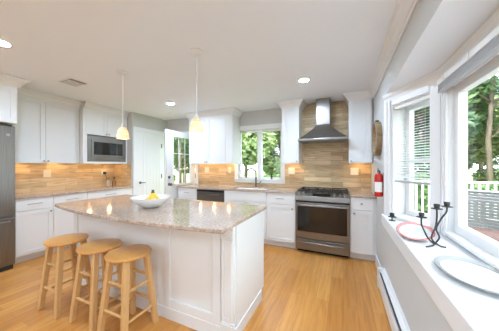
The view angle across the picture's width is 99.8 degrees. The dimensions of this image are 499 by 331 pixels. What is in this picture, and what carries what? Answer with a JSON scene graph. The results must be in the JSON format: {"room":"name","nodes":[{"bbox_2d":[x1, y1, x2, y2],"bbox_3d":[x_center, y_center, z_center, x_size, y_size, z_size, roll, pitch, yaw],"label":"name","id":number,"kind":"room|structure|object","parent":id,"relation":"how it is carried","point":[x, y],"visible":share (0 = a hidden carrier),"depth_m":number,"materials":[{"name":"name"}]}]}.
{"room":"kitchen","nodes":[
{"label":"kitchen","id":0,"kind":"room"},
{"bbox_2d":[127,112,166,194],"bbox_3d":[-2.506,0.110,4.920,0.580,2.450,0.950,0,0,24],"label":"wall","id":1,"kind":"structure","parent":0,"point":[133,119],"depth_m":4.50,"materials":[{"name":"beige paint"}]},
{"bbox_2d":[114,163,130,185],"bbox_3d":[-2.714,0.182,4.486,0.528,0.475,0.012,0,0,24],"label":"tile","id":2,"kind":"structure","parent":1,"relation":"attached to","point":[122,172],"depth_m":4.48,"materials":[{"name":"tile"}]},
{"bbox_2d":[133,126,163,194],"bbox_3d":[-2.253,0.260,4.745,0.024,2.150,0.822,0,0,24],"label":"trim","id":3,"kind":"structure","parent":1,"relation":"attached to","point":[135,129],"depth_m":4.44,"materials":[{"name":"white paint"}]},
{"bbox_2d":[137,131,161,194],"bbox_3d":[-2.240,0.300,4.741,0.091,2.050,0.670,0,0,24],"label":"door","id":4,"kind":"structure","parent":1,"relation":"in","point":[149,145],"depth_m":4.71,"materials":[{"name":"white paint"}]},
{"bbox_2d":[0,244,391,330],"bbox_3d":[-1.665,1.375,1.152,5.480,0.080,7.450,0,0,24],"label":"floor","id":5,"kind":"structure","parent":0,"point":[302,290],"depth_m":2.08,"materials":[{"name":"brown wood"}]},
{"bbox_2d":[0,124,14,271],"bbox_3d":[-3.504,0.406,2.436,0.737,1.858,0.910,0,0,24],"label":"refrigerator","id":6,"kind":"object","parent":5,"relation":"on","point":[7,132],"visible":1,"depth_m":2.66,"materials":[{"name":"grey metal"}]},
{"bbox_2d":[13,196,53,263],"bbox_3d":[-3.289,0.892,3.093,0.632,0.885,0.405,0,0,24],"label":"base cabinet","id":7,"kind":"object","parent":5,"relation":"on","point":[34,217],"visible":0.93,"depth_m":2.96,"materials":[{"name":"white paint"}]},
{"bbox_2d":[15,185,132,199],"bbox_3d":[-3.030,0.435,3.679,0.629,0.030,1.717,0,0,24],"label":"countertop","id":8,"kind":"structure","parent":7,"relation":"on","point":[23,195],"depth_m":3.39,"materials":[{"name":"stone"}]},
{"bbox_2d":[37,233,90,319],"bbox_3d":[-1.758,1.016,2.025,0.336,0.637,0.336,0,0,24],"label":"bar stool","id":9,"kind":"object","parent":5,"relation":"on","point":[61,241],"visible":0.91,"depth_m":1.95,"materials":[{"name":"brown wood"}]},
{"bbox_2d":[53,192,86,251],"bbox_3d":[-3.113,0.892,3.489,0.632,0.885,0.458,0,0,24],"label":"base cabinet","id":10,"kind":"object","parent":5,"relation":"on","point":[63,220],"visible":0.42,"depth_m":3.29,"materials":[{"name":"white paint"}]},
{"bbox_2d":[69,238,121,330],"bbox_3d":[-1.328,1.016,1.866,0.336,0.637,0.336,0,0,24],"label":"bar stool","id":11,"kind":"object","parent":5,"relation":"on","point":[94,248],"visible":0.89,"depth_m":1.78,"materials":[{"name":"brown wood"}]},
{"bbox_2d":[87,187,131,198],"bbox_3d":[-2.849,0.892,4.081,0.632,0.885,0.834,0,0,24],"label":"base cabinet","id":12,"kind":"object","parent":5,"relation":"on","point":[114,192],"visible":0.22,"depth_m":3.90,"materials":[{"name":"white paint"}]},
{"bbox_2d":[97,244,158,330],"bbox_3d":[-0.983,1.016,1.713,0.336,0.637,0.336,0,0,24],"label":"bar stool","id":13,"kind":"object","parent":5,"relation":"on","point":[127,255],"visible":1,"depth_m":1.65,"materials":[{"name":"brown wood"}]},
{"bbox_2d":[73,211,263,330],"bbox_3d":[-0.934,0.892,2.304,2.108,0.885,0.711,0,0,24],"label":"kitchen island","id":14,"kind":"object","parent":5,"relation":"on","point":[203,281],"visible":0.52,"depth_m":1.78,"materials":[{"name":"white paint"}]},
{"bbox_2d":[54,194,266,233],"bbox_3d":[-1.005,0.434,2.181,2.170,0.032,0.973,0,0,24],"label":"island countertop","id":15,"kind":"structure","parent":14,"relation":"on","point":[175,213],"depth_m":1.87,"materials":[{"name":"stone"}]},
{"bbox_2d":[130,194,170,207],"bbox_3d":[-0.993,0.367,2.122,0.382,0.101,0.382,0,0,24],"label":"fruit bowl","id":16,"kind":"object","parent":15,"relation":"on","point":[140,200],"visible":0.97,"depth_m":2.03,"materials":[{"name":"white ceramic"}]},
{"bbox_2d":[178,188,196,199],"bbox_3d":[-1.111,0.892,4.447,0.463,0.885,0.678,0,0,24],"label":"base cabinet","id":17,"kind":"object","parent":5,"relation":"on","point":[183,193],"visible":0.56,"depth_m":4.17,"materials":[{"name":"white paint"}]},
{"bbox_2d":[197,189,223,201],"bbox_3d":[-0.633,0.894,4.197,0.606,0.881,0.648,0,0,24],"label":"dishwasher","id":18,"kind":"object","parent":5,"relation":"on","point":[202,194],"visible":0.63,"depth_m":3.93,"materials":[{"name":"grey metal"}]},
{"bbox_2d":[224,188,267,243],"bbox_3d":[0.035,0.892,3.938,0.816,0.885,0.674,0,0,24],"label":"base cabinet","id":19,"kind":"object","parent":5,"relation":"on","point":[241,197],"visible":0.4,"depth_m":3.62,"materials":[{"name":"white paint"}]},
{"bbox_2d":[177,184,299,193],"bbox_3d":[-0.252,0.435,4.068,2.401,0.030,0.647,0,0,24],"label":"countertop","id":20,"kind":"structure","parent":19,"relation":"on","point":[282,190],"depth_m":3.94,"materials":[{"name":"stone"}]},
{"bbox_2d":[245,168,260,186],"bbox_3d":[0.078,0.233,4.152,0.322,0.374,0.082,0,0,6],"label":"faucet","id":21,"kind":"object","parent":20,"relation":"on","point":[256,183],"visible":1,"depth_m":4.14,"materials":[{"name":"grey metal"}]},
{"bbox_2d":[267,193,295,248],"bbox_3d":[0.626,0.892,3.673,0.476,0.885,0.678,0,0,24],"label":"base cabinet","id":22,"kind":"object","parent":5,"relation":"on","point":[280,207],"visible":0.83,"depth_m":3.40,"materials":[{"name":"white paint"}]},
{"bbox_2d":[295,187,349,257],"bbox_3d":[1.184,0.860,3.384,0.774,0.950,0.726,0,0,24],"label":"range","id":23,"kind":"object","parent":5,"relation":"on","point":[322,216],"visible":1,"depth_m":3.11,"materials":[{"name":"metal"}]},
{"bbox_2d":[297,187,349,194],"bbox_3d":[1.206,0.407,3.433,0.768,0.045,0.583,0,0,24],"label":"cooktop","id":24,"kind":"object","parent":23,"relation":"in","point":[325,191],"depth_m":3.28,"materials":[{"name":"black metal"}]},
{"bbox_2d":[350,197,376,260],"bbox_3d":[1.703,0.892,3.196,0.324,0.885,0.674,0,0,24],"label":"base cabinet","id":25,"kind":"object","parent":5,"relation":"on","point":[363,211],"visible":0.94,"depth_m":2.92,"materials":[{"name":"white paint"}]},
{"bbox_2d":[349,190,376,198],"bbox_3d":[1.704,0.435,3.197,0.325,0.030,0.647,0,0,24],"label":"countertop","id":26,"kind":"structure","parent":25,"relation":"on","point":[356,194],"depth_m":3.04,"materials":[{"name":"stone"}]},
{"bbox_2d":[0,0,397,120],"bbox_3d":[-1.734,-1.175,1.183,5.330,0.120,7.450,0,0,24],"label":"ceiling","id":27,"kind":"structure","parent":0,"point":[254,57],"depth_m":2.00,"materials":[{"name":"paint"}]},
{"bbox_2d":[0,39,13,47],"bbox_3d":[-2.252,-1.110,1.900,0.164,0.008,0.164,0,0,24],"label":"recessed light","id":28,"kind":"object","parent":27,"relation":"in","point":[3,43],"visible":1,"depth_m":1.93,"materials":[{"name":"white paint"}]},
{"bbox_2d":[57,77,88,86],"bbox_3d":[-2.359,-1.109,2.815,0.300,0.012,0.225,0,0,24],"label":"ceiling vent","id":29,"kind":"object","parent":27,"relation":"in","point":[69,81],"visible":1,"depth_m":2.79,"materials":[{"name":"white metal"}]},
{"bbox_2d":[117,70,128,138],"bbox_3d":[-1.511,-0.717,2.506,0.128,0.794,0.127,0,0,24],"label":"pendant lamp","id":30,"kind":"object","parent":27,"relation":"hanging from","point":[122,133],"visible":1,"depth_m":2.49,"materials":[{"name":"white glass"}]},
{"bbox_2d":[190,48,202,133],"bbox_3d":[-0.517,-0.717,2.047,0.128,0.794,0.127,0,0,24],"label":"pendant lamp","id":31,"kind":"object","parent":27,"relation":"hanging from","point":[196,127],"visible":1,"depth_m":2.02,"materials":[{"name":"white glass"}]},
{"bbox_2d":[298,77,309,82],"bbox_3d":[0.710,-1.110,2.738,0.164,0.008,0.164,0,0,24],"label":"recessed light","id":32,"kind":"object","parent":27,"relation":"in","point":[305,79],"visible":1,"depth_m":2.73,"materials":[{"name":"white paint"}]},
{"bbox_2d":[167,108,353,190],"bbox_3d":[-0.249,0.110,4.517,5.330,2.450,0.150,0,0,24],"label":"wall","id":33,"kind":"structure","parent":0,"point":[268,116],"depth_m":4.30,"materials":[{"name":"beige paint"}]},
{"bbox_2d":[165,129,195,197],"bbox_3d":[-1.418,0.309,4.457,0.112,2.028,0.870,0,0,24],"label":"door","id":34,"kind":"structure","parent":33,"relation":"in","point":[171,189],"depth_m":4.19,"materials":[{"name":"white paint"}]},
{"bbox_2d":[183,131,197,183],"bbox_3d":[-1.573,0.263,5.092,0.926,2.145,0.173,0,0,24],"label":"trim","id":35,"kind":"structure","parent":33,"relation":"attached to","point":[196,165],"depth_m":4.85,"materials":[{"name":"white paint"}]},
{"bbox_2d":[184,107,242,163],"bbox_3d":[-0.773,-0.575,4.436,1.240,1.076,0.398,0,0,24],"label":"upper cabinet","id":36,"kind":"object","parent":33,"relation":"attached to","point":[219,142],"visible":0.93,"depth_m":4.29,"materials":[{"name":"white paint"}]},
{"bbox_2d":[234,123,284,183],"bbox_3d":[0.177,-0.235,4.220,1.100,1.170,0.045,0,0,24],"label":"trim","id":37,"kind":"structure","parent":33,"relation":"attached to","point":[273,125],"depth_m":4.16,"materials":[{"name":"white paint"}]},
{"bbox_2d":[239,128,280,178],"bbox_3d":[0.217,-0.225,4.309,0.950,1.010,0.070,0,0,24],"label":"window","id":38,"kind":"structure","parent":33,"relation":"in","point":[259,132],"depth_m":4.29,"materials":[{"name":"white paint"}]},
{"bbox_2d":[198,101,370,190],"bbox_3d":[0.407,-0.189,4.136,3.460,1.847,0.012,0,0,24],"label":"wall tile","id":39,"kind":"structure","parent":33,"relation":"attached to","point":[324,165],"depth_m":3.75,"materials":[{"name":"tile"}]},
{"bbox_2d":[288,168,294,173],"bbox_3d":[0.791,0.100,3.953,0.120,0.120,0.011,0,0,24],"label":"wall outlet","id":40,"kind":"object","parent":39,"relation":"attached to","point":[290,170],"visible":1,"depth_m":3.95,"materials":[{"name":"beige plastic"}]},
{"bbox_2d":[350,168,357,174],"bbox_3d":[1.760,0.100,3.522,0.120,0.120,0.009,0,0,24],"label":"wall outlet","id":41,"kind":"object","parent":39,"relation":"attached to","point":[353,171],"visible":1,"depth_m":3.52,"materials":[{"name":"beige plastic"}]},
{"bbox_2d":[276,98,306,163],"bbox_3d":[0.753,-0.575,3.756,0.470,1.076,0.398,0,0,24],"label":"upper cabinet","id":42,"kind":"object","parent":33,"relation":"attached to","point":[292,110],"visible":1,"depth_m":3.65,"materials":[{"name":"white paint"}]},
{"bbox_2d":[298,97,347,143],"bbox_3d":[1.229,-0.752,3.507,0.752,0.719,0.467,0,0,24],"label":"range hood","id":43,"kind":"object","parent":33,"relation":"attached to","point":[323,132],"visible":1,"depth_m":3.44,"materials":[{"name":"metal"}]},
{"bbox_2d":[343,90,372,162],"bbox_3d":[1.705,-0.575,3.333,0.411,1.076,0.398,0,0,24],"label":"upper cabinet","id":44,"kind":"object","parent":33,"relation":"attached to","point":[359,103],"visible":0.98,"depth_m":3.21,"materials":[{"name":"white paint"}]},
{"bbox_2d":[391,92,429,224],"bbox_3d":[1.603,0.037,1.983,0.200,1.595,0.640,0,0,-4],"label":"wall","id":45,"kind":"structure","parent":0,"point":[398,189],"depth_m":2.19,"materials":[{"name":"white paint"}]},
{"bbox_2d":[384,82,440,232],"bbox_3d":[1.488,-0.070,1.976,0.030,1.210,0.629,0,0,-4],"label":"trim","id":46,"kind":"structure","parent":45,"relation":"attached to","point":[435,97],"depth_m":1.74,"materials":[{"name":"white paint"}]},
{"bbox_2d":[406,99,429,220],"bbox_3d":[1.665,-0.052,1.982,0.056,1.115,0.420,0,0,-4],"label":"window","id":47,"kind":"structure","parent":45,"relation":"in","point":[410,210],"depth_m":2.14,"materials":[{"name":"white paint"}]},
{"bbox_2d":[394,94,429,184],"bbox_3d":[1.534,-0.220,1.974,0.038,0.779,0.412,0,0,-4],"label":"window blind","id":48,"kind":"object","parent":47,"relation":"attached to","point":[426,97],"visible":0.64,"depth_m":1.95,"materials":[{"name":"white plastic"}]},
{"bbox_2d":[371,0,452,330],"bbox_3d":[0.618,0.110,0.135,0.180,2.450,7.150,0,0,24],"label":"wall","id":49,"kind":"structure","parent":0,"point":[420,311],"depth_m":1.60,"materials":[{"name":"beige paint"}]},
{"bbox_2d":[372,120,382,155],"bbox_3d":[1.599,-0.341,2.638,0.063,0.444,0.428,0,0,24],"label":"wall mirror","id":50,"kind":"object","parent":49,"relation":"attached to","point":[377,134],"visible":1,"depth_m":2.50,"materials":[{"name":"beige wood"}]},
{"bbox_2d":[375,254,380,266],"bbox_3d":[1.607,1.275,2.596,0.015,0.120,0.610,0,0,24],"label":"baseboard","id":51,"kind":"structure","parent":49,"relation":"attached to","point":[377,262],"depth_m":2.73,"materials":[{"name":"white paint"}]},
{"bbox_2d":[374,168,383,196],"bbox_3d":[1.458,0.187,2.361,0.094,0.326,0.125,0,0,24],"label":"fire extinguisher","id":52,"kind":"object","parent":49,"relation":"attached to","point":[378,178],"visible":0.98,"depth_m":2.33,"materials":[{"name":"red paint"}]},
{"bbox_2d":[368,0,418,97],"bbox_3d":[0.431,-1.058,0.035,0.080,0.115,6.815,0,0,24],"label":"trim","id":53,"kind":"structure","parent":49,"relation":"attached to","point":[404,9],"depth_m":1.74,"materials":[{"name":"white paint"}]},
{"bbox_2d":[377,267,410,330],"bbox_3d":[0.594,1.226,0.393,0.073,0.218,4.200,0,0,24],"label":"baseboard heater","id":54,"kind":"object","parent":49,"relation":"attached to","point":[397,320],"visible":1,"depth_m":1.77,"materials":[{"name":"white paint"}]},
{"bbox_2d":[382,224,454,330],"bbox_3d":[0.764,0.644,0.711,0.022,0.018,3.520,0,0,24],"label":"trim","id":55,"kind":"structure","parent":49,"relation":"attached to","point":[382,224],"depth_m":1.10,"materials":[{"name":"white paint"}]},
{"bbox_2d":[381,214,498,330],"bbox_3d":[0.896,0.585,0.641,0.335,0.100,3.560,0,0,24],"label":"window sill","id":56,"kind":"structure","parent":49,"relation":"in","point":[466,307],"depth_m":0.95,"materials":[{"name":"white paint"}]},
{"bbox_2d":[388,213,395,220],"bbox_3d":[1.387,0.499,2.043,0.070,0.072,0.070,0,0,24],"label":"candle holder","id":57,"kind":"object","parent":56,"relation":"on","point":[392,216],"visible":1,"depth_m":2.03,"materials":[{"name":"metal"}]},
{"bbox_2d":[396,222,434,239],"bbox_3d":[1.311,0.521,1.666,0.244,0.028,0.560,0,0,37],"label":"platter","id":58,"kind":"object","parent":56,"relation":"on","point":[411,230],"visible":0.92,"depth_m":1.68,"materials":[{"name":"white ceramic"}]},
{"bbox_2d":[416,202,452,247],"bbox_3d":[1.248,0.389,1.413,0.194,0.291,0.118,0,0,5],"label":"candle holder","id":59,"kind":"object","parent":56,"relation":"on","point":[446,204],"visible":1,"depth_m":1.39,"materials":[{"name":"metal"}]},
{"bbox_2d":[434,255,498,294],"bbox_3d":[1.073,0.521,1.000,0.277,0.028,0.389,0,0,24],"label":"platter","id":60,"kind":"object","parent":56,"relation":"on","point":[479,275],"visible":1,"depth_m":1.03,"materials":[{"name":"white ceramic"}]},
{"bbox_2d":[382,8,498,102],"bbox_3d":[0.893,-0.718,0.642,0.330,0.085,3.500,0,0,24],"label":"trim","id":61,"kind":"structure","parent":49,"relation":"attached to","point":[492,22],"depth_m":1.48,"materials":[{"name":"white paint"}]},
{"bbox_2d":[386,0,498,93],"bbox_3d":[0.999,-0.810,0.595,0.500,0.100,3.580,0,0,24],"label":"ceiling","id":62,"kind":"structure","parent":0,"point":[453,22],"depth_m":1.23,"materials":[{"name":"paint"}]},
{"bbox_2d":[449,53,498,265],"bbox_3d":[1.083,0.037,0.558,0.085,1.595,2.440,0,0,24],"label":"wall","id":63,"kind":"structure","parent":0,"point":[451,90],"depth_m":1.55,"materials":[{"name":"white paint"}]},
{"bbox_2d":[441,89,498,269],"bbox_3d":[1.054,-0.070,0.635,0.030,1.210,2.218,0,0,24],"label":"trim","id":64,"kind":"structure","parent":63,"relation":"attached to","point":[444,96],"depth_m":1.57,"materials":[{"name":"white paint"}]},
{"bbox_2d":[454,56,498,257],"bbox_3d":[1.101,-0.045,0.566,0.050,1.070,2.130,0,0,24],"label":"window","id":65,"kind":"structure","parent":63,"relation":"in","point":[490,69],"depth_m":1.48,"materials":[{"name":"white paint"}]},
{"bbox_2d":[437,26,498,92],"bbox_3d":[1.018,-0.602,0.620,0.048,0.106,2.160,0,0,24],"label":"window blind","id":66,"kind":"object","parent":65,"relation":"attached to","point":[488,47],"visible":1,"depth_m":1.18,"materials":[{"name":"white plastic"}]},
{"bbox_3d":[-4.100,0.110,2.236,0.150,2.450,7.150,0,0,24],"label":"wall","id":67,"kind":"structure","parent":0,"visible":0},
{"bbox_2d":[0,72,31,124],"bbox_3d":[-3.455,-0.827,2.465,0.840,0.573,1.033,0,0,24],"label":"upper cabinet","id":68,"kind":"object","parent":67,"relation":"attached to","point":[9,84],"visible":1,"depth_m":2.64,"materials":[{"name":"white paint"}]},
{"bbox_2d":[12,87,81,162],"bbox_3d":[-3.285,-0.575,3.361,0.398,1.076,0.868,0,0,24],"label":"upper cabinet","id":69,"kind":"object","parent":67,"relation":"attached to","point":[47,126],"visible":0.9,"depth_m":3.29,"materials":[{"name":"white paint"}]},
{"bbox_2d":[15,163,113,192],"bbox_3d":[-3.310,0.168,3.811,0.012,0.505,1.730,0,0,24],"label":"wall tile","id":70,"kind":"structure","parent":67,"relation":"attached to","point":[29,177],"depth_m":3.72,"materials":[{"name":"tile"}]},
{"bbox_2d":[43,170,50,176],"bbox_3d":[-3.417,0.135,3.546,0.009,0.120,0.100,0,0,24],"label":"wall outlet","id":71,"kind":"object","parent":70,"relation":"attached to","point":[46,173],"visible":1,"depth_m":3.54,"materials":[{"name":"beige plastic"}]},
{"bbox_2d":[73,101,129,163],"bbox_3d":[-2.896,-0.575,4.112,0.498,1.076,0.817,0,0,24],"label":"upper cabinet","id":72,"kind":"object","parent":67,"relation":"attached to","point":[94,119],"visible":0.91,"depth_m":3.89,"materials":[{"name":"white paint"}]},
{"bbox_2d":[87,135,125,161],"bbox_3d":[-2.887,-0.306,4.126,0.368,0.467,0.720,0,0,24],"label":"microwave","id":73,"kind":"object","parent":72,"relation":"in","point":[99,149],"visible":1,"depth_m":4.01,"materials":[{"name":"grey metal"}]},
{"label":"outside","id":74,"kind":"structure","parent":0,"visible":0},
{"bbox_3d":[3.572,1.425,0.462,4.250,0.100,9.750,0,0,24],"label":"deck","id":75,"kind":"object","parent":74,"visible":0},
{"bbox_2d":[414,180,498,219],"bbox_3d":[5.482,0.845,4.839,4.120,1.060,0.100,0,0,24],"label":"deck railing","id":76,"kind":"object","parent":75,"relation":"on","point":[428,181],"visible":0.17,"depth_m":5.25,"materials":[{"name":"white wood"}]},
{"bbox_2d":[468,189,498,241],"bbox_3d":[3.145,0.867,2.780,0.708,1.016,0.695,0,0,-36],"label":"patio chair","id":77,"kind":"object","parent":75,"relation":"on","point":[492,233],"visible":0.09,"depth_m":2.98,"materials":[{"name":"grey wicker"}]},
{"bbox_2d":[468,226,498,241],"bbox_3d":[3.093,0.915,2.742,0.480,0.080,0.500,0,0,-36],"label":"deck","id":78,"kind":"object","parent":77,"relation":"on","point":[492,233],"depth_m":2.78,"materials":[{"name":"wood"}]},
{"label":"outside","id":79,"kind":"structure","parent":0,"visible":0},
{"bbox_2d":[174,170,498,223],"bbox_3d":[22.948,1.835,33.103,105.000,0.100,70.850,0,0,24],"label":"lawn","id":80,"kind":"structure","parent":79,"point":[251,173],"depth_m":37.49,"materials":[{"name":"green plant"}]},
{"bbox_2d":[174,137,188,182],"bbox_3d":[-3.608,-1.240,11.851,3.598,6.356,3.646,0,0,-44],"label":"tree","id":81,"kind":"object","parent":80,"relation":"on","point":[181,140],"visible":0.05,"depth_m":11.91,"materials":[{"name":"green plant"}]},
{"bbox_2d":[174,139,188,173],"bbox_3d":[-5.689,-0.907,14.259,5.450,5.798,3.866,0,0,-35],"label":"tree","id":82,"kind":"object","parent":80,"relation":"on","point":[175,146],"visible":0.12,"depth_m":14.10,"materials":[{"name":"green plant"}]},
{"bbox_2d":[242,131,279,176],"bbox_3d":[-0.393,-0.907,12.140,5.450,5.798,3.866,0,0,15],"label":"tree","id":83,"kind":"object","parent":80,"relation":"on","point":[249,140],"visible":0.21,"depth_m":11.20,"materials":[{"name":"green plant"}]},
{"bbox_2d":[263,174,279,177],"bbox_3d":[1.137,1.168,9.963,1.788,1.561,1.384,0,0,6],"label":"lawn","id":84,"kind":"structure","parent":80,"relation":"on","point":[275,175],"depth_m":9.98,"materials":[{"name":"green plant"}]},
{"bbox_2d":[268,131,279,157],"bbox_3d":[2.175,-1.644,13.618,4.132,7.204,4.077,0,0,-24],"label":"tree","id":85,"kind":"object","parent":80,"relation":"on","point":[278,145],"visible":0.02,"depth_m":13.29,"materials":[{"name":"green plant"}]},
{"bbox_2d":[270,149,278,168],"bbox_3d":[1.778,-2.840,20.358,5.606,9.736,5.227,0,0,7],"label":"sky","id":86,"kind":"structure","parent":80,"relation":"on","point":[275,153],"depth_m":19.71,"materials":[{"name":"green plant"}]},
{"bbox_2d":[414,174,429,213],"bbox_3d":[5.518,1.091,6.892,2.010,1.756,1.558,0,0,-14],"label":"shrub","id":87,"kind":"object","parent":80,"relation":"on","point":[418,185],"visible":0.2,"depth_m":6.33,"materials":[{"name":"green plant"}]},
{"bbox_2d":[414,106,482,175],"bbox_3d":[7.505,-1.491,9.492,3.971,6.896,3.702,0,0,37],"label":"tree","id":88,"kind":"object","parent":80,"relation":"on","point":[474,125],"visible":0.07,"depth_m":8.75,"materials":[{"name":"green plant"}]},
{"bbox_2d":[416,95,498,172],"bbox_3d":[11.233,-1.176,11.433,5.996,6.377,4.253,0,0,-15],"label":"tree","id":89,"kind":"object","parent":80,"relation":"on","point":[476,146],"visible":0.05,"depth_m":10.47,"materials":[{"name":"green plant"}]},
{"bbox_2d":[423,75,498,180],"bbox_3d":[9.709,-2.249,7.949,4.797,8.475,4.862,0,0,-34],"label":"tree","id":90,"kind":"object","parent":80,"relation":"on","point":[480,91],"visible":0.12,"depth_m":8.14,"materials":[{"name":"green plant"}]},
{"bbox_2d":[468,180,498,220],"bbox_3d":[7.161,1.168,6.638,1.385,1.561,1.787,0,0,-4],"label":"shrub","id":91,"kind":"object","parent":80,"relation":"on","point":[475,185],"visible":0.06,"depth_m":6.25,"materials":[{"name":"green plant"}]},
{"bbox_2d":[468,78,498,166],"bbox_3d":[20.428,-3.225,17.889,6.074,10.547,5.663,0,0,7],"label":"tree","id":92,"kind":"object","parent":80,"relation":"on","point":[495,162],"visible":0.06,"depth_m":17.34,"materials":[{"name":"green plant"}]},
{"bbox_2d":[471,167,498,187],"bbox_3d":[11.257,1.014,9.124,2.241,1.951,1.726,0,0,37],"label":"shrub","id":93,"kind":"object","parent":80,"relation":"on","point":[479,176],"visible":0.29,"depth_m":9.49,"materials":[{"name":"green plant"}]},
{"bbox_2d":[478,95,498,169],"bbox_3d":[16.174,-1.445,14.894,6.541,6.957,4.639,0,0,35],"label":"tree","id":94,"kind":"object","parent":80,"relation":"on","point":[480,165],"visible":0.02,"depth_m":14.14,"materials":[{"name":"green plant"}]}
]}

